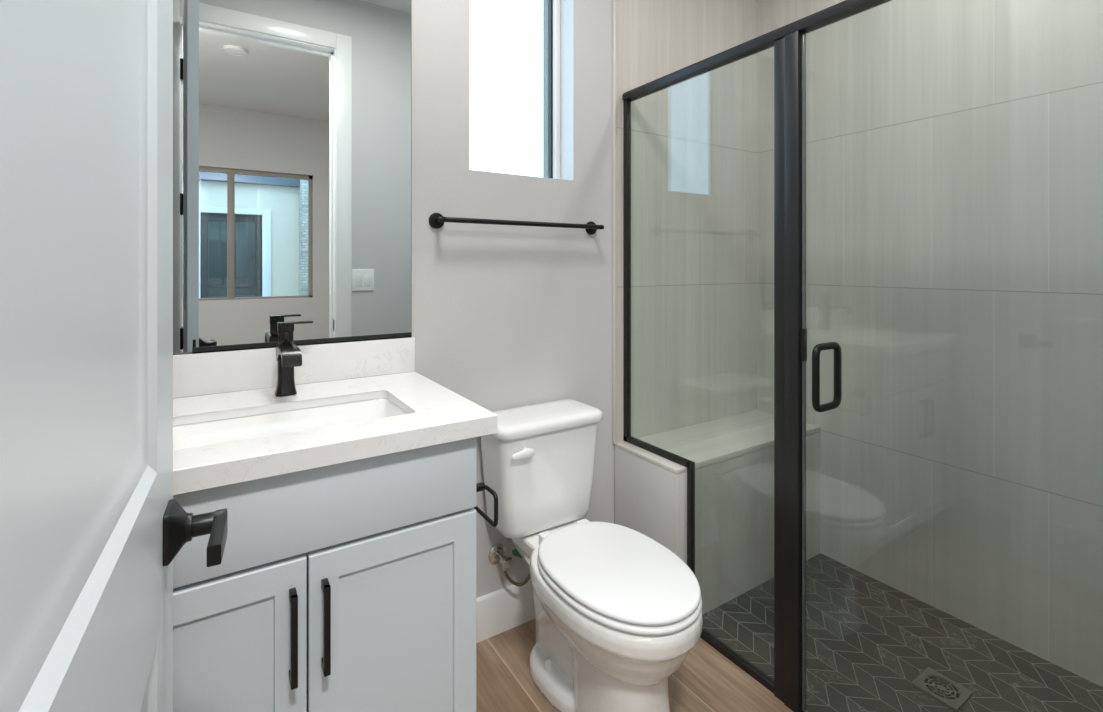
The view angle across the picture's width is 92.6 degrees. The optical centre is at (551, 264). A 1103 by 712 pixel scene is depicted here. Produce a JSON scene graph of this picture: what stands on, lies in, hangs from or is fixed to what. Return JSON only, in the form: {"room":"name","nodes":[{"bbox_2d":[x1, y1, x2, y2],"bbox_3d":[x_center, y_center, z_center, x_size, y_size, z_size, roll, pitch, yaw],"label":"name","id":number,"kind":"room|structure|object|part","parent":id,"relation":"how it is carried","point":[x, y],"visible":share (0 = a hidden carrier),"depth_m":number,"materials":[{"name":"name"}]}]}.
{"room":"bathroom","nodes":[
{"label":"bathroom","id":0,"kind":"room"},
{"bbox_2d":[173,0,613,597],"bbox_3d":[-0.640,-0.130,1.568,2.022,2.740,0.130,0,0,-33],"label":"wall","id":1,"kind":"structure","parent":0,"point":[504,316],"depth_m":1.81,"materials":[{"name":"paint"}]},
{"bbox_2d":[173,0,411,353],"bbox_3d":[-0.736,-0.400,1.421,0.727,1.240,0.012,0,0,-33],"label":"mirror","id":2,"kind":"object","parent":1,"relation":"attached to","point":[292,119],"visible":0.91,"depth_m":1.43,"materials":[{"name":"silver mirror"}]},
{"bbox_2d":[173,337,414,397],"bbox_3d":[-0.731,0.274,1.420,0.734,0.104,0.019,0,0,-33],"label":"backsplash","id":3,"kind":"structure","parent":1,"relation":"attached to","point":[195,374],"depth_m":1.43,"materials":[{"name":"stone"}]},
{"bbox_2d":[476,579,534,642],"bbox_3d":[-0.102,1.171,1.829,0.835,0.138,0.015,0,0,-33],"label":"baseboard","id":4,"kind":"structure","parent":1,"relation":"attached to","point":[504,609],"depth_m":1.78,"materials":[{"name":"paint"}]},
{"bbox_2d":[488,544,529,585],"bbox_3d":[-0.132,0.956,1.759,0.126,0.214,0.099,0,0,-33],"label":"valve","id":5,"kind":"object","parent":1,"relation":"attached to","point":[497,553],"visible":0.61,"depth_m":1.75,"materials":[{"name":"silver metal"}]},
{"bbox_2d":[429,213,603,234],"bbox_3d":[-0.090,-0.140,1.806,0.661,0.051,0.066,0,0,-33],"label":"towel bar","id":6,"kind":"object","parent":1,"relation":"attached to","point":[436,220],"visible":1,"depth_m":1.73,"materials":[{"name":"black metal"}]},
{"bbox_3d":[-0.345,-0.140,1.637,0.017,0.017,0.058,0,0,-33],"label":"post","id":7,"kind":"part","parent":6,"relation":"part of","materials":[{"name":"black metal"}]},
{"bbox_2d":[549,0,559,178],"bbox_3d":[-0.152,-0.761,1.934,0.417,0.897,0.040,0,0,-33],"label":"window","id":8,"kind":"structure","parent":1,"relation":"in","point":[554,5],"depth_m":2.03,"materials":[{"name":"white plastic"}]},
{"bbox_3d":[-0.152,-0.761,1.934,0.417,0.897,0.040,0,0,-33],"label":"frame","id":9,"kind":"part","parent":8,"relation":"part of","materials":[{"name":"white plastic"}]},
{"bbox_2d":[612,0,615,443],"bbox_3d":[0.245,-0.402,2.054,0.014,2.197,0.012,0,0,-33],"label":"trim","id":10,"kind":"structure","parent":1,"relation":"attached to","point":[613,1],"depth_m":2.05,"materials":[{"name":"tile"}]},
{"bbox_2d":[543,0,548,177],"bbox_3d":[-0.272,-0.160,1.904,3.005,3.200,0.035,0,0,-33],"label":"window frame","id":11,"kind":"structure","parent":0,"point":[545,2],"depth_m":2.06,"materials":[{"name":"grey paint"}]},
{"bbox_2d":[614,441,686,563],"bbox_3d":[0.362,0.969,1.939,0.066,0.543,0.332,0,0,-33],"label":"wall","id":12,"kind":"structure","parent":0,"point":[644,491],"depth_m":1.89,"materials":[{"name":"paint"}]},
{"bbox_2d":[616,441,686,556],"bbox_3d":[0.357,0.967,1.928,0.047,0.546,0.320,0,0,-33],"label":"trim","id":13,"kind":"structure","parent":12,"relation":"attached to","point":[662,462],"depth_m":1.84,"materials":[{"name":"stone"}]},
{"bbox_2d":[614,0,756,522],"bbox_3d":[0.624,-0.130,2.380,0.983,2.740,0.134,0,0,-33],"label":"tiled wall","id":14,"kind":"structure","parent":0,"point":[694,140],"depth_m":2.27,"materials":[{"name":"tile"}]},
{"bbox_2d":[476,553,1102,711],"bbox_3d":[0.679,1.300,-0.223,4.300,0.120,4.310,0,0,-33],"label":"floor","id":15,"kind":"structure","parent":0,"point":[867,639],"depth_m":1.65,"materials":[{"name":"tile"}]},
{"bbox_2d":[173,437,475,711],"bbox_3d":[-0.589,0.793,1.177,0.686,0.894,0.575,0,0,-33],"label":"vanity cabinet","id":16,"kind":"object","parent":15,"relation":"on","point":[350,586],"visible":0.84,"depth_m":1.00,"materials":[{"name":"paint"}]},
{"bbox_3d":[-0.600,0.831,0.881,0.346,0.588,0.020,0,0,-33],"label":"door","id":17,"kind":"part","parent":16,"relation":"part of","materials":[{"name":"paint"}]},
{"bbox_3d":[-0.460,0.664,0.939,0.011,0.160,0.034,0,0,-33],"label":"handle","id":18,"kind":"part","parent":16,"relation":"part of","materials":[{"name":"black metal"}]},
{"bbox_3d":[-0.457,0.450,0.973,0.686,0.156,0.020,0,0,-33],"label":"drawer","id":19,"kind":"part","parent":16,"relation":"part of","materials":[{"name":"paint"}]},
{"bbox_3d":[-0.414,0.664,0.968,0.011,0.160,0.034,0,0,-33],"label":"handle","id":20,"kind":"part","parent":16,"relation":"part of","materials":[{"name":"black metal"}]},
{"bbox_2d":[173,337,497,494],"bbox_3d":[-0.581,0.294,1.189,0.736,0.144,0.569,0,0,-33],"label":"countertop","id":21,"kind":"structure","parent":16,"relation":"on","point":[208,386],"depth_m":1.24,"materials":[{"name":"stone"}]},
{"bbox_2d":[173,398,407,449],"bbox_3d":[-0.554,0.424,1.148,0.494,0.156,0.293,0,0,-33],"label":"sink","id":22,"kind":"object","parent":21,"relation":"in","point":[253,426],"visible":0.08,"depth_m":1.24,"materials":[{"name":"white ceramic"}]},
{"bbox_2d":[275,320,312,396],"bbox_3d":[-0.627,0.235,1.297,0.086,0.181,0.154,0,0,-33],"label":"faucet","id":23,"kind":"object","parent":21,"relation":"on","point":[288,355],"visible":1,"depth_m":1.31,"materials":[{"name":"black metal"}]},
{"bbox_3d":[-0.642,0.221,1.285,0.042,0.041,0.150,0,0,-33],"label":"spout","id":24,"kind":"part","parent":23,"relation":"part of","materials":[{"name":"black metal"}]},
{"bbox_3d":[-0.653,0.155,1.343,0.080,0.022,0.036,0,0,-33],"label":"lever","id":25,"kind":"part","parent":23,"relation":"part of","materials":[{"name":"black metal"}]},
{"bbox_3d":[-0.310,0.831,1.067,0.336,0.588,0.020,0,0,-33],"label":"door","id":26,"kind":"part","parent":16,"relation":"part of","materials":[{"name":"paint"}]},
{"bbox_2d":[473,482,497,526],"bbox_3d":[-0.192,0.555,1.256,0.068,0.099,0.160,0,0,-33],"label":"toilet paper holder","id":27,"kind":"object","parent":16,"relation":"attached to","point":[481,486],"visible":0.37,"depth_m":1.23,"materials":[{"name":"black metal"}]},
{"bbox_3d":[-0.187,0.528,1.242,0.060,0.044,0.044,0,0,-33],"label":"post","id":28,"kind":"part","parent":27,"relation":"part of","materials":[{"name":"black metal"}]},
{"bbox_2d":[481,399,702,711],"bbox_3d":[0.106,0.862,1.525,0.401,0.756,0.731,0,0,-33],"label":"toilet","id":29,"kind":"object","parent":15,"relation":"on","point":[618,612],"visible":1,"depth_m":1.47,"materials":[{"name":"white ceramic"}]},
{"bbox_3d":[-0.086,0.568,1.582,0.076,0.029,0.016,0,0,-33],"label":"lever arm","id":30,"kind":"part","parent":29,"relation":"part of","materials":[{"name":"white ceramic"}]},
{"bbox_3d":[-0.037,0.687,1.746,0.374,0.326,0.185,0,0,-33],"label":"tank","id":31,"kind":"part","parent":29,"relation":"part of","materials":[{"name":"white ceramic"}]},
{"bbox_3d":[-0.035,0.503,1.744,0.401,0.040,0.209,0,0,-33],"label":"tank lid","id":32,"kind":"part","parent":29,"relation":"part of","materials":[{"name":"white ceramic"}]},
{"bbox_3d":[0.123,1.046,1.516,0.364,0.388,0.699,0,0,-33],"label":"bowl","id":33,"kind":"part","parent":29,"relation":"part of","materials":[{"name":"white ceramic"}]},
{"bbox_3d":[0.178,0.840,1.432,0.360,0.016,0.495,0,0,-33],"label":"seat","id":34,"kind":"part","parent":29,"relation":"part of","materials":[{"name":"plastic"}]},
{"bbox_3d":[0.177,0.818,1.433,0.355,0.020,0.492,0,0,-33],"label":"lid","id":35,"kind":"part","parent":29,"relation":"part of","materials":[{"name":"plastic"}]},
{"bbox_2d":[637,410,819,613],"bbox_3d":[0.731,0.978,2.183,0.816,0.564,0.314,0,0,-33],"label":"shower bench","id":36,"kind":"object","parent":15,"relation":"on","point":[733,456],"visible":0.51,"depth_m":2.01,"materials":[{"name":"tile"}]},
{"bbox_3d":[0.731,0.708,2.183,0.816,0.024,0.314,0,0,-33],"label":"seat","id":37,"kind":"part","parent":36,"relation":"part of","materials":[{"name":"tile"}]},
{"bbox_2d":[622,0,891,711],"bbox_3d":[0.701,0.280,1.452,0.044,1.920,1.510,0,0,-33],"label":"shower frame","id":38,"kind":"object","parent":15,"relation":"on","point":[786,40],"visible":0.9,"depth_m":1.49,"materials":[{"name":"black metal"}]},
{"bbox_3d":[0.703,-0.663,1.449,0.044,0.034,1.502,0,0,-33],"label":"header rail","id":39,"kind":"part","parent":38,"relation":"part of","materials":[{"name":"black metal"}]},
{"bbox_3d":[0.674,0.297,1.494,0.040,1.886,0.076,0,0,-33],"label":"post","id":40,"kind":"part","parent":38,"relation":"part of","materials":[{"name":"black metal"}]},
{"bbox_2d":[801,34,841,710],"bbox_3d":[0.902,0.295,1.140,0.123,1.866,0.763,0,0,-33],"label":"shower door","id":41,"kind":"structure","parent":38,"relation":"attached to","point":[835,346],"depth_m":1.45,"materials":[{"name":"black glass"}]},
{"bbox_3d":[0.733,0.297,1.403,0.123,0.181,0.019,0,0,-33],"label":"pull handle","id":42,"kind":"part","parent":41,"relation":"part of","materials":[{"name":"black metal"}]},
{"bbox_2d":[912,667,972,711],"bbox_3d":[1.155,1.254,1.559,0.114,0.010,0.114,0,0,-33],"label":"floor drain","id":43,"kind":"object","parent":15,"relation":"in","point":[953,695],"visible":1,"depth_m":1.55,"materials":[{"name":"silver metal"}]},
{"bbox_2d":[757,0,1102,686],"bbox_3d":[1.472,-0.070,1.879,0.100,2.860,1.635,0,0,-33],"label":"wall","id":44,"kind":"structure","parent":0,"point":[954,148],"depth_m":1.85,"materials":[{"name":"tile"}]},
{"bbox_3d":[0.175,0.015,0.142,0.732,2.450,0.126,0,0,-33],"label":"door frame","id":45,"kind":"structure","parent":0,"visible":0},
{"bbox_2d":[0,0,227,711],"bbox_3d":[-0.280,0.029,0.331,0.097,2.407,0.767,0,0,-29],"label":"door","id":46,"kind":"structure","parent":45,"relation":"attached to","point":[93,528],"depth_m":0.35,"materials":[{"name":"paint"}]},
{"bbox_3d":[-0.434,0.308,0.615,0.027,0.056,0.056,0,0,-33],"label":"handle","id":47,"kind":"part","parent":46,"relation":"part of","materials":[{"name":"black metal"}]},
{"bbox_3d":[-0.381,0.310,0.603,0.015,0.025,0.093,0,0,-28],"label":"lever","id":48,"kind":"part","parent":46,"relation":"part of","materials":[{"name":"black metal"}]}
]}

